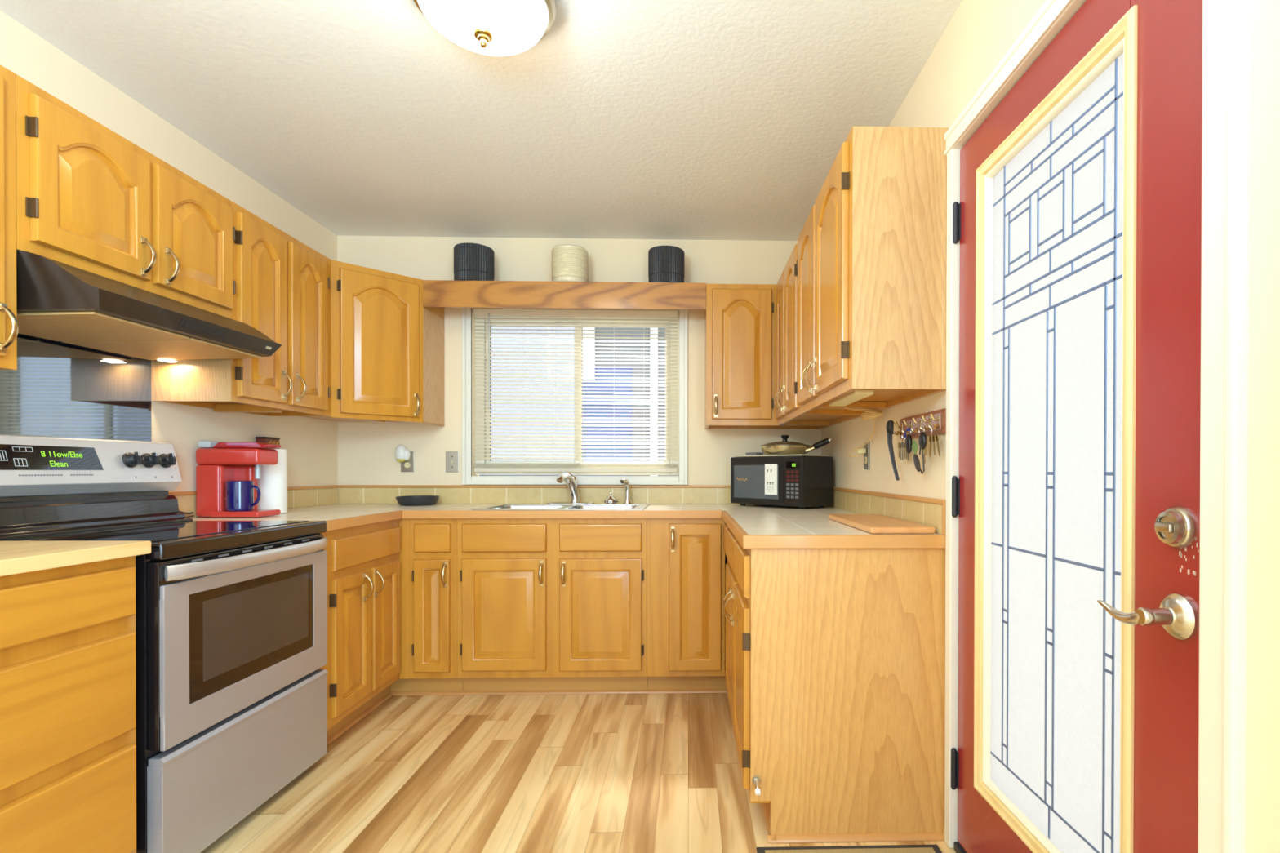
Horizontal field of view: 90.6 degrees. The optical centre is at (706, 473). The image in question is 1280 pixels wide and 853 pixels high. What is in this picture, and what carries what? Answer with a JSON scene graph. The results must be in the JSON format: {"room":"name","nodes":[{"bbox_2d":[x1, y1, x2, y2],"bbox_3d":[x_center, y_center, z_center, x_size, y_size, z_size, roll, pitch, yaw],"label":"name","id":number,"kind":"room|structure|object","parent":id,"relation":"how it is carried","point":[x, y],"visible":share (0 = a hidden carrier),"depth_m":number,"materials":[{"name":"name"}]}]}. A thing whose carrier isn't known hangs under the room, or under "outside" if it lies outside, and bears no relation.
{"room":"kitchen","nodes":[
{"label":"kitchen","id":0,"kind":"room"},
{"bbox_2d":[0,9,337,517],"bbox_3d":[-2.084,-0.123,0.182,0.120,2.455,7.123,0,0,-2],"label":"wall","id":1,"kind":"structure","parent":0,"point":[311,444],"depth_m":2.56,"materials":[{"name":"beige paint"}]},
{"bbox_2d":[0,64,18,369],"bbox_3d":[-1.872,-0.642,1.225,0.356,0.755,0.762,0,0,-2],"label":"upper cabinet","id":2,"kind":"object","parent":1,"relation":"attached to","point":[9,325],"visible":1,"depth_m":1.59,"materials":[{"name":"brown wood"}]},
{"bbox_2d":[0,333,151,441],"bbox_3d":[-2.071,-0.311,1.982,0.005,0.389,0.754,0,0,-2],"label":"panel","id":3,"kind":"object","parent":1,"relation":"attached to","point":[56,388],"visible":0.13,"depth_m":2.06,"materials":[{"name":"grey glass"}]},
{"bbox_2d":[15,74,235,318],"bbox_3d":[-1.894,-0.801,1.984,0.356,0.446,0.755,0,0,-2],"label":"upper cabinet","id":4,"kind":"object","parent":1,"relation":"attached to","point":[90,198],"visible":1,"depth_m":1.87,"materials":[{"name":"brown wood"}]},
{"bbox_2d":[16,249,282,362],"bbox_3d":[-1.821,-0.493,1.988,0.481,0.166,0.752,0,0,-2],"label":"range hood","id":5,"kind":"object","parent":1,"relation":"attached to","point":[56,300],"visible":0.98,"depth_m":1.83,"materials":[{"name":"black metal"}]},
{"bbox_2d":[184,321,200,329],"bbox_3d":[-1.588,-0.458,1.948,0.008,0.013,0.056,0,0,-2],"label":"rocker switch","id":6,"kind":"object","parent":5,"relation":"attached to","point":[188,325],"depth_m":1.95,"materials":[{"name":"black plastic"}]},
{"bbox_2d":[207,328,222,336],"bbox_3d":[-1.591,-0.459,2.038,0.008,0.013,0.056,0,0,-2],"label":"rocker switch","id":7,"kind":"object","parent":5,"relation":"attached to","point":[211,331],"depth_m":2.04,"materials":[{"name":"black plastic"}]},
{"bbox_2d":[151,200,330,416],"bbox_3d":[-1.914,-0.645,2.692,0.356,0.764,0.659,0,0,-2],"label":"upper cabinet","id":8,"kind":"object","parent":1,"relation":"attached to","point":[283,284],"visible":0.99,"depth_m":2.59,"materials":[{"name":"brown wood"}]},
{"bbox_2d":[168,484,338,517],"bbox_3d":[-2.095,0.121,2.987,0.016,0.106,1.250,0,0,-2],"label":"backsplash","id":9,"kind":"structure","parent":1,"relation":"attached to","point":[297,496],"depth_m":3.26,"materials":[{"name":"tile"}]},
{"bbox_2d":[255,436,279,444],"bbox_3d":[-2.065,0.000,2.968,0.048,0.346,0.104,0,0,-2],"label":"box","id":10,"kind":"object","parent":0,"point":[259,439],"visible":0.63,"depth_m":2.93,"materials":[{"name":"black plastic"}]},
{"bbox_2d":[0,0,962,240],"bbox_3d":[-0.623,-1.389,0.216,3.099,0.080,7.183,0,0,-2],"label":"ceiling","id":11,"kind":"structure","parent":0,"point":[628,119],"depth_m":2.28,"materials":[{"name":"white paint"}]},
{"bbox_2d":[413,0,555,56],"bbox_3d":[-0.620,-1.271,1.751,0.392,0.168,0.392,0,0,-2],"label":"ceiling light","id":12,"kind":"object","parent":11,"relation":"attached to","point":[498,28],"visible":1,"depth_m":1.73,"materials":[{"name":"white glass"}]},
{"bbox_2d":[200,659,955,852],"bbox_3d":[-0.627,1.136,0.230,3.099,0.060,7.183,0,0,-2],"label":"floor","id":13,"kind":"structure","parent":0,"point":[572,773],"depth_m":2.20,"materials":[{"name":"laminate"}]},
{"bbox_2d":[0,555,136,852],"bbox_3d":[-1.731,0.652,1.225,0.620,0.891,0.740,0,0,-2],"label":"base cabinet","id":14,"kind":"object","parent":13,"relation":"on","point":[68,664],"visible":0.9,"depth_m":1.41,"materials":[{"name":"brown wood"}]},
{"bbox_2d":[0,540,151,577],"bbox_3d":[-1.730,0.189,1.228,0.644,0.034,0.750,0,0,-2],"label":"countertop","id":15,"kind":"structure","parent":14,"relation":"on","point":[15,557],"depth_m":1.44,"materials":[{"name":"beige laminate"}]},
{"bbox_2d":[0,433,328,852],"bbox_3d":[-1.713,0.490,1.997,0.680,1.208,0.748,0,0,-2],"label":"range","id":16,"kind":"object","parent":13,"relation":"on","point":[231,616],"visible":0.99,"depth_m":1.90,"materials":[{"name":"silver metal"}]},
{"bbox_2d":[0,520,326,560],"bbox_3d":[-1.736,0.199,1.995,0.633,0.048,0.748,0,0,-2],"label":"cooktop","id":17,"kind":"object","parent":16,"relation":"in","point":[171,540],"depth_m":1.91,"materials":[{"name":"black glass"}]},
{"bbox_2d":[318,519,399,738],"bbox_3d":[-1.741,0.653,2.737,0.658,0.874,0.722,0,0,-2],"label":"base cabinet","id":18,"kind":"object","parent":13,"relation":"on","point":[362,664],"visible":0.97,"depth_m":2.66,"materials":[{"name":"brown wood"}]},
{"bbox_2d":[391,518,462,691],"bbox_3d":[-1.393,0.650,3.303,0.364,0.874,0.658,0,0,-2],"label":"base cabinet","id":19,"kind":"object","parent":13,"relation":"on","point":[428,554],"visible":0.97,"depth_m":3.03,"materials":[{"name":"brown wood"}]},
{"bbox_2d":[457,518,647,690],"bbox_3d":[-0.754,0.651,3.321,0.911,0.874,0.658,0,0,-2],"label":"base cabinet","id":20,"kind":"object","parent":13,"relation":"on","point":[543,603],"visible":0.98,"depth_m":3.04,"materials":[{"name":"brown wood"}]},
{"bbox_2d":[646,518,726,688],"bbox_3d":[-0.069,0.652,3.341,0.458,0.874,0.658,0,0,-2],"label":"base cabinet","id":21,"kind":"object","parent":13,"relation":"on","point":[686,557],"visible":0.99,"depth_m":3.06,"materials":[{"name":"brown wood"}]},
{"bbox_2d":[722,524,945,835],"bbox_3d":[0.382,0.657,2.472,0.647,0.874,1.166,0,0,-2],"label":"base cabinet","id":22,"kind":"object","parent":13,"relation":"on","point":[835,658],"visible":0.98,"depth_m":1.89,"materials":[{"name":"brown wood"}]},
{"bbox_2d":[189,503,945,548],"bbox_3d":[-0.697,0.196,2.753,2.795,0.039,1.822,0,0,-2],"label":"countertop","id":23,"kind":"structure","parent":22,"relation":"on","point":[753,526],"depth_m":2.68,"materials":[{"name":"laminate"}]},
{"bbox_2d":[178,440,280,517],"bbox_3d":[-1.935,0.021,2.530,0.281,0.311,0.308,0,0,-2],"label":"coffee maker","id":24,"kind":"object","parent":23,"relation":"on","point":[227,461],"visible":0.83,"depth_m":2.55,"materials":[{"name":"red plastic"}]},
{"bbox_2d":[225,480,261,511],"bbox_3d":[-1.901,0.090,2.575,0.118,0.122,0.094,0,0,30],"label":"mug","id":25,"kind":"object","parent":24,"relation":"on","point":[239,495],"visible":1,"depth_m":2.55,"materials":[{"name":"ceramic"}]},
{"bbox_2d":[209,509,280,517],"bbox_3d":[-1.907,0.163,2.610,0.195,0.024,0.146,0,0,-2],"label":"drip tray","id":26,"kind":"object","parent":24,"relation":"on","point":[213,513],"depth_m":2.54,"materials":[{"name":"red plastic"}]},
{"bbox_2d":[257,448,287,513],"bbox_3d":[-1.943,0.032,2.806,0.127,0.284,0.127,0,0,-2],"label":"paper towel roll","id":27,"kind":"object","parent":23,"relation":"on","point":[273,482],"visible":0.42,"depth_m":2.77,"materials":[{"name":"white paper"}]},
{"bbox_2d":[395,495,439,506],"bbox_3d":[-1.605,0.148,3.502,0.224,0.047,0.224,0,0,-2],"label":"serving dish","id":28,"kind":"object","parent":23,"relation":"on","point":[409,500],"visible":1,"depth_m":3.42,"materials":[{"name":"grey ceramic"}]},
{"bbox_2d":[471,503,649,510],"bbox_3d":[-0.734,0.255,3.334,0.833,0.172,0.535,0,0,-2],"label":"sink","id":29,"kind":"object","parent":23,"relation":"in","point":[506,506],"visible":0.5,"depth_m":3.47,"materials":[{"name":"metal"}]},
{"bbox_2d":[604,492,617,504],"bbox_3d":[-0.538,0.136,3.547,0.079,0.065,0.079,0,0,-2],"label":"strainer","id":30,"kind":"object","parent":29,"relation":"on","point":[611,500],"visible":1,"depth_m":3.52,"materials":[{"name":"silver metal"}]},
{"bbox_2d":[604,495,617,504],"bbox_3d":[-0.538,0.145,3.547,0.072,0.046,0.072,0,0,-2],"label":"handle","id":31,"kind":"object","parent":30,"relation":"on","point":[611,500],"depth_m":3.52,"materials":[{"name":"silver metal"}]},
{"bbox_2d":[620,477,631,503],"bbox_3d":[-0.457,0.095,3.548,0.048,0.146,0.087,0,0,34],"label":"sprayer","id":32,"kind":"object","parent":29,"relation":"on","point":[627,500],"visible":1,"depth_m":3.55,"materials":[{"name":"silver metal"}]},
{"bbox_2d":[546,471,594,504],"bbox_3d":[-0.764,0.078,3.495,0.270,0.180,0.191,0,0,-2],"label":"faucet","id":33,"kind":"object","parent":23,"relation":"on","point":[570,478],"visible":1,"depth_m":3.52,"materials":[{"name":"silver metal"}]},
{"bbox_2d":[730,455,832,508],"bbox_3d":[0.397,0.042,3.388,0.263,0.267,0.500,0,0,-44],"label":"microwave","id":34,"kind":"object","parent":23,"relation":"on","point":[800,482],"visible":1,"depth_m":3.25,"materials":[{"name":"black plastic"}]},
{"bbox_2d":[734,453,829,457],"bbox_3d":[0.400,-0.096,3.390,0.235,0.008,0.470,0,0,-44],"label":"tray","id":35,"kind":"object","parent":34,"relation":"on","point":[797,455],"visible":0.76,"depth_m":3.26,"materials":[{"name":"black metal"}]},
{"bbox_2d":[745,452,763,455],"bbox_3d":[0.266,-0.110,3.483,0.060,0.016,0.080,0,0,-44],"label":"tin","id":36,"kind":"object","parent":35,"relation":"on","point":[749,453],"visible":0.83,"depth_m":3.46,"materials":[{"name":"grey metal"}]},
{"bbox_2d":[760,435,831,454],"bbox_3d":[0.465,-0.154,3.351,0.353,0.107,0.265,0,0,-2],"label":"frying pan","id":37,"kind":"object","parent":35,"relation":"on","point":[784,447],"visible":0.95,"depth_m":3.25,"materials":[{"name":"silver metal"}]},
{"bbox_2d":[828,514,935,533],"bbox_3d":[0.594,0.171,2.216,0.202,0.021,0.585,0,0,-2],"label":"cutting board","id":38,"kind":"object","parent":23,"relation":"on","point":[870,523],"visible":1,"depth_m":2.05,"materials":[{"name":"brown wood"}]},
{"bbox_2d":[751,775,760,795],"bbox_3d":[0.149,0.921,1.858,0.024,0.040,0.050,0,0,-2],"label":"door stop","id":39,"kind":"object","parent":22,"relation":"attached to","point":[756,779],"visible":1,"depth_m":1.86,"materials":[{"name":"silver metal"}]},
{"bbox_2d":[756,844,942,852],"bbox_3d":[0.421,1.095,1.586,0.535,0.008,0.535,0,0,-2],"label":"door mat","id":40,"kind":"object","parent":13,"relation":"on","point":[887,848],"visible":1,"depth_m":1.83,"materials":[{"name":"beige fabric"}]},
{"bbox_2d":[337,235,821,659],"bbox_3d":[-0.724,-0.141,3.723,2.799,2.455,0.120,0,0,-2],"label":"wall","id":41,"kind":"structure","parent":0,"point":[366,450],"depth_m":3.65,"materials":[{"name":"beige paint"}]},
{"bbox_2d":[302,259,444,426],"bbox_3d":[-1.800,-0.653,3.327,0.619,0.756,0.602,0,0,-2],"label":"upper cabinet","id":42,"kind":"object","parent":41,"relation":"attached to","point":[387,348],"visible":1,"depth_m":3.19,"materials":[{"name":"brown wood"}]},
{"bbox_2d":[400,451,413,471],"bbox_3d":[-1.723,-0.071,3.631,0.076,0.120,0.007,0,0,-2],"label":"power outlet","id":43,"kind":"object","parent":41,"relation":"attached to","point":[407,465],"visible":0.79,"depth_m":3.63,"materials":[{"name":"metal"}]},
{"bbox_2d":[395,444,410,462],"bbox_3d":[-1.737,-0.117,3.600,0.082,0.102,0.050,0,0,-2],"label":"plug","id":44,"kind":"object","parent":43,"relation":"attached to","point":[402,454],"visible":1,"depth_m":3.58,"materials":[{"name":"white plastic"}]},
{"bbox_2d":[404,462,409,467],"bbox_3d":[-1.723,-0.051,3.629,0.032,0.032,0.003,0,0,-2],"label":"socket","id":45,"kind":"object","parent":43,"relation":"attached to","point":[406,464],"depth_m":3.63,"materials":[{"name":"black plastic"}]},
{"bbox_2d":[445,451,458,472],"bbox_3d":[-1.468,-0.070,3.635,0.076,0.120,0.013,0,0,-2],"label":"light switch","id":46,"kind":"object","parent":41,"relation":"attached to","point":[451,457],"visible":1,"depth_m":3.64,"materials":[{"name":"plastic"}]},
{"bbox_2d":[338,484,733,503],"bbox_3d":[-0.723,0.119,3.654,2.773,0.106,0.016,0,0,-2],"label":"backsplash","id":47,"kind":"structure","parent":41,"relation":"attached to","point":[349,494],"depth_m":3.64,"materials":[{"name":"tile"}]},
{"bbox_2d":[422,280,706,310],"bbox_3d":[-0.756,-0.959,3.510,1.503,0.141,0.292,0,0,-2],"label":"shelf","id":48,"kind":"object","parent":41,"relation":"attached to","point":[436,293],"visible":1,"depth_m":3.37,"materials":[{"name":"brown wood"}]},
{"bbox_2d":[453,242,494,280],"bbox_3d":[-1.275,-1.133,3.459,0.210,0.205,0.210,0,0,-2],"label":"ribbed pot","id":49,"kind":"object","parent":48,"relation":"on","point":[472,261],"visible":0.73,"depth_m":3.37,"materials":[{"name":"grey ceramic"}]},
{"bbox_2d":[551,244,588,281],"bbox_3d":[-0.752,-1.132,3.474,0.200,0.205,0.200,0,0,4],"label":"ribbed pot","id":50,"kind":"object","parent":48,"relation":"on","point":[570,263],"visible":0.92,"depth_m":3.39,"materials":[{"name":"beige ceramic"}]},
{"bbox_2d":[648,245,684,282],"bbox_3d":[-0.221,-1.132,3.489,0.200,0.205,0.200,0,0,-2],"label":"ribbed pot","id":51,"kind":"object","parent":48,"relation":"on","point":[665,263],"visible":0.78,"depth_m":3.40,"materials":[{"name":"grey ceramic"}]},
{"bbox_2d":[462,307,688,484],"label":"window","id":52,"kind":"structure","parent":41,"relation":"in","point":[682,320],"depth_m":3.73,"materials":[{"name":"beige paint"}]},
{"bbox_2d":[473,308,678,472],"bbox_3d":[-0.758,-0.483,3.673,1.186,0.945,0.043,0,0,-2],"label":"window blind","id":53,"kind":"object","parent":52,"relation":"attached to","point":[488,313],"visible":1,"depth_m":3.68,"materials":[{"name":"plastic"}]},
{"bbox_2d":[704,284,832,429],"bbox_3d":[0.339,-0.642,3.513,0.684,0.760,0.350,0,0,-2],"label":"upper cabinet","id":54,"kind":"object","parent":41,"relation":"attached to","point":[740,393],"visible":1,"depth_m":3.38,"materials":[{"name":"brown wood"}]},
{"bbox_2d":[326,688,944,843],"bbox_3d":[-0.417,1.085,2.495,2.242,0.016,1.284,0,0,-2],"label":"trim","id":55,"kind":"structure","parent":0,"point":[907,837],"depth_m":2.65,"materials":[{"name":"brown wood"}]},
{"bbox_2d":[821,0,1279,852],"bbox_3d":[0.834,-0.119,0.265,0.120,2.455,7.123,0,0,-2],"label":"wall","id":56,"kind":"structure","parent":0,"point":[980,33],"depth_m":0.87,"materials":[{"name":"beige paint"}]},
{"bbox_2d":[773,243,864,425],"bbox_3d":[0.517,-0.646,3.066,0.353,0.773,0.669,0,0,-2],"label":"upper cabinet","id":57,"kind":"object","parent":56,"relation":"attached to","point":[788,411],"visible":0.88,"depth_m":3.02,"materials":[{"name":"brown wood"}]},
{"bbox_2d":[829,389,883,457],"bbox_3d":[0.573,-0.173,2.405,0.192,0.204,0.759,0,0,20],"label":"light","id":58,"kind":"object","parent":56,"relation":"attached to","point":[855,395],"visible":0.98,"depth_m":2.37,"materials":[{"name":"beige plastic"}]},
{"bbox_2d":[863,441,869,469],"bbox_3d":[0.699,-0.080,2.751,0.007,0.120,0.076,0,0,-2],"label":"power outlet","id":59,"kind":"object","parent":56,"relation":"attached to","point":[866,456],"visible":0.98,"depth_m":2.74,"materials":[{"name":"metal"}]},
{"bbox_2d":[796,125,949,414],"bbox_3d":[0.539,-0.644,2.301,0.353,0.780,0.860,0,0,-2],"label":"upper cabinet","id":60,"kind":"object","parent":56,"relation":"attached to","point":[872,260],"visible":0.99,"depth_m":1.88,"materials":[{"name":"brown wood"}]},
{"bbox_2d":[827,487,946,534],"bbox_3d":[0.692,0.126,2.783,0.016,0.106,1.799,0,0,-2],"label":"backsplash","id":61,"kind":"structure","parent":56,"relation":"attached to","point":[931,512],"depth_m":2.35,"materials":[{"name":"tile"}]},
{"bbox_2d":[893,408,946,439],"bbox_3d":[0.698,-0.161,2.081,0.048,0.074,0.401,0,0,-2],"label":"key rack","id":62,"kind":"object","parent":56,"relation":"attached to","point":[937,419],"visible":0.97,"depth_m":2.02,"materials":[{"name":"brown wood"}]},
{"bbox_2d":[885,420,899,480],"bbox_3d":[0.665,-0.085,2.251,0.028,0.216,0.063,0,0,-19],"label":"lanyard","id":63,"kind":"object","parent":62,"relation":"hanging from","point":[890,424],"visible":1,"depth_m":2.25,"materials":[{"name":"black fabric"}]},
{"bbox_2d":[897,432,908,460],"bbox_3d":[0.687,-0.096,2.188,0.029,0.100,0.062,0,0,-2],"label":"bunch","id":64,"kind":"object","parent":62,"relation":"hanging from","point":[902,445],"visible":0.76,"depth_m":2.19,"materials":[{"name":"silver metal"}]},
{"bbox_2d":[904,427,912,453],"bbox_3d":[0.678,-0.111,2.112,0.022,0.087,0.046,0,0,-2],"label":"key","id":65,"kind":"object","parent":62,"relation":"hanging from","point":[908,442],"visible":0.94,"depth_m":2.10,"materials":[{"name":"black plastic"}]},
{"bbox_2d":[911,428,919,455],"bbox_3d":[0.684,-0.105,2.039,0.021,0.089,0.056,0,0,-2],"label":"tag","id":66,"kind":"object","parent":62,"relation":"hanging from","point":[914,446],"visible":0.89,"depth_m":2.04,"materials":[{"name":"green plastic"}]},
{"bbox_2d":[913,448,924,474],"bbox_3d":[0.688,-0.068,2.033,0.014,0.136,0.095,0,0,-2],"label":"loop","id":67,"kind":"object","parent":62,"relation":"hanging from","point":[917,463],"visible":0.88,"depth_m":2.04,"materials":[{"name":"black plastic"}]},
{"bbox_2d":[918,427,926,463],"bbox_3d":[0.682,-0.092,1.982,0.024,0.117,0.042,0,0,-2],"label":"key","id":68,"kind":"object","parent":62,"relation":"hanging from","point":[922,437],"visible":0.91,"depth_m":1.97,"materials":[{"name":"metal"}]},
{"bbox_2d":[924,425,940,457],"bbox_3d":[0.690,-0.100,1.921,0.018,0.096,0.060,0,0,-15],"label":"bunch","id":69,"kind":"object","parent":62,"relation":"hanging from","point":[932,438],"visible":1,"depth_m":1.92,"materials":[{"name":"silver metal"}]},
{"bbox_2d":[953,841,966,852],"bbox_3d":[0.808,1.090,1.400,0.145,0.024,0.890,0,0,-2],"label":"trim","id":70,"kind":"structure","parent":56,"relation":"attached to","point":[957,847],"depth_m":1.82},
{"bbox_2d":[951,0,1202,852],"bbox_3d":[0.732,0.068,1.400,0.116,2.012,0.896,0,0,-2],"label":"door","id":71,"kind":"structure","parent":56,"relation":"in","point":[1077,220],"depth_m":1.28,"materials":[{"name":"red paint"}]},
{"bbox_2d":[943,0,1250,852],"bbox_3d":[0.791,0.046,1.388,0.142,2.112,1.017,0,0,-2],"label":"trim","id":72,"kind":"structure","parent":56,"relation":"attached to","point":[1226,24],"depth_m":0.91,"materials":[{"name":"beige paint"}]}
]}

